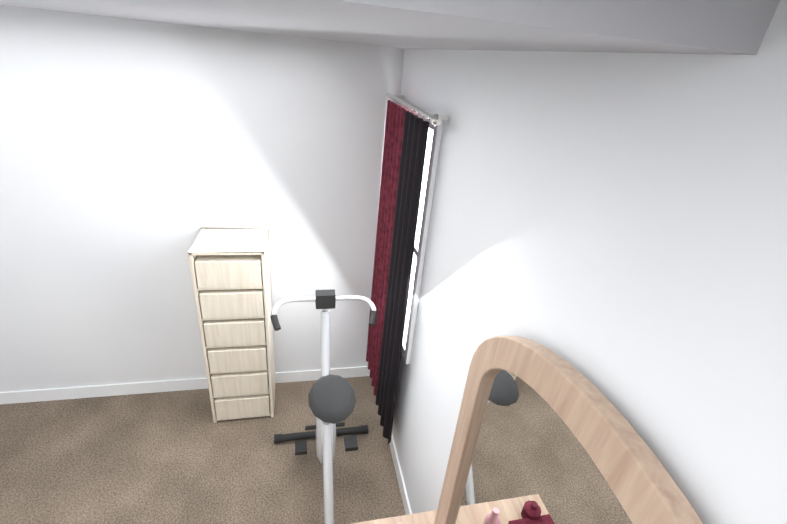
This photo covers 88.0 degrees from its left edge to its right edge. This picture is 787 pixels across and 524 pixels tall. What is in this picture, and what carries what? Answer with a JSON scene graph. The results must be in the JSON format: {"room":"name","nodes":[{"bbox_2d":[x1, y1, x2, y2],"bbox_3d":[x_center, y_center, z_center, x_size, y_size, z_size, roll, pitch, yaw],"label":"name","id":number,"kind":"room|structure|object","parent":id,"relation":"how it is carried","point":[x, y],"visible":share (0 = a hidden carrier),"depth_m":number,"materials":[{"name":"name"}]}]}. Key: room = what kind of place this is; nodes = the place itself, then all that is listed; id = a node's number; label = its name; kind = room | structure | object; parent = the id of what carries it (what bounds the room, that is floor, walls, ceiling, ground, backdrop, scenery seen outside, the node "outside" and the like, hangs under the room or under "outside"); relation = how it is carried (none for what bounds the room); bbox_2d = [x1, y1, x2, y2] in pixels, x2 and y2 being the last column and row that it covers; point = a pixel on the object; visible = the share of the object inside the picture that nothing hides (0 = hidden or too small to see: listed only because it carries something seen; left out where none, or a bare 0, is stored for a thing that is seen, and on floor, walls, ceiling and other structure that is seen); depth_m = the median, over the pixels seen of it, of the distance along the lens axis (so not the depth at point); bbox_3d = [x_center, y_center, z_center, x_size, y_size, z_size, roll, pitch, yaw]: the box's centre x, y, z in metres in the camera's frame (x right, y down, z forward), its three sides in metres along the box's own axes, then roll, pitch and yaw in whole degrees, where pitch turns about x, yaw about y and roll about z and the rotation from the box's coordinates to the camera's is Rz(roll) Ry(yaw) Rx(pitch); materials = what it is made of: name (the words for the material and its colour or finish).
{"room":"bedroom","nodes":[
{"label":"bedroom","id":0,"kind":"room"},
{"bbox_2d":[0,5,403,391],"bbox_3d":[-1.425,-0.197,2.427,3.060,2.430,0.120,-1,27,-13],"label":"wall","id":1,"kind":"structure","parent":0,"point":[136,156],"depth_m":2.29,"materials":[{"name":"white paint"}]},
{"bbox_2d":[0,366,369,403],"bbox_3d":[-1.517,0.872,2.892,2.760,0.095,0.013,-1,27,-13],"label":"baseboard","id":2,"kind":"structure","parent":1,"relation":"attached to","point":[25,396],"depth_m":2.83,"materials":[{"name":"white wood"}]},
{"bbox_2d":[0,376,405,523],"bbox_3d":[-1.029,2.041,0.842,3.060,0.060,5.070,-1,27,-13],"label":"floor","id":3,"kind":"structure","parent":0,"point":[175,457],"depth_m":2.41,"materials":[{"name":"beige carpet"}]},
{"bbox_2d":[188,228,275,422],"bbox_3d":[-0.977,0.428,2.593,0.386,1.256,0.341,-1,27,-13],"label":"dresser","id":4,"kind":"object","parent":3,"relation":"on","point":[230,269],"visible":1,"depth_m":2.39,"materials":[{"name":"beige wood"}]},
{"bbox_2d":[270,289,376,523],"bbox_3d":[-0.342,0.799,2.104,0.600,1.136,0.779,-1,27,-13],"label":"exercise bike","id":5,"kind":"object","parent":3,"relation":"on","point":[332,400],"visible":1,"depth_m":2.11,"materials":[{"name":"white metal"}]},
{"bbox_2d":[352,336,702,523],"bbox_3d":[0.075,1.040,1.033,0.525,1.750,1.070,-1,27,-13],"label":"dresser","id":6,"kind":"object","parent":3,"relation":"on","point":[543,434],"visible":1,"depth_m":0.88,"materials":[{"name":"brown wood"}]},
{"bbox_2d":[0,0,779,54],"bbox_3d":[-1.108,-0.747,1.016,2.820,0.130,1.950,-1,27,-13],"label":"ceiling","id":7,"kind":"structure","parent":0,"point":[734,27],"depth_m":0.51,"materials":[{"name":"grey paint"}]},
{"bbox_2d":[392,0,786,523],"bbox_3d":[0.504,0.886,0.667,0.120,2.430,4.950,-1,27,-13],"label":"wall","id":8,"kind":"structure","parent":0,"point":[611,227],"depth_m":0.72,"materials":[{"name":"white paint"}]},
{"bbox_2d":[389,434,411,514],"bbox_3d":[0.345,1.953,1.123,0.012,0.095,4.829,-1,27,-13],"label":"baseboard","id":9,"kind":"structure","parent":8,"relation":"attached to","point":[407,508],"depth_m":2.38,"materials":[{"name":"white wood"}]},
{"bbox_2d":[386,93,448,125],"bbox_3d":[0.089,-0.724,1.884,0.094,0.044,0.942,-1,27,-13],"label":"curtain rod","id":10,"kind":"object","parent":8,"relation":"attached to","point":[436,119],"visible":1,"depth_m":1.63,"materials":[{"name":"silver metal"}]},
{"bbox_2d":[366,100,405,395],"bbox_3d":[-0.072,-0.004,2.509,0.044,1.820,0.430,-1,27,-13],"label":"curtain","id":11,"kind":"object","parent":10,"relation":"hanging from","point":[394,125],"visible":0.77,"depth_m":2.36,"materials":[{"name":"red fabric"}]},
{"bbox_2d":[375,110,428,444],"bbox_3d":[0.013,0.183,2.154,0.044,1.820,0.370,-1,27,-13],"label":"curtain","id":12,"kind":"object","parent":10,"relation":"hanging from","point":[413,149],"visible":1,"depth_m":2.02,"materials":[{"name":"black fabric"}]},
{"bbox_2d":[398,103,442,363],"bbox_3d":[0.057,-0.178,2.223,0.020,1.250,0.740,-1,27,-13],"label":"window","id":13,"kind":"structure","parent":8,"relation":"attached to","point":[431,160],"depth_m":1.89,"materials":[{"name":"white"}]}
]}

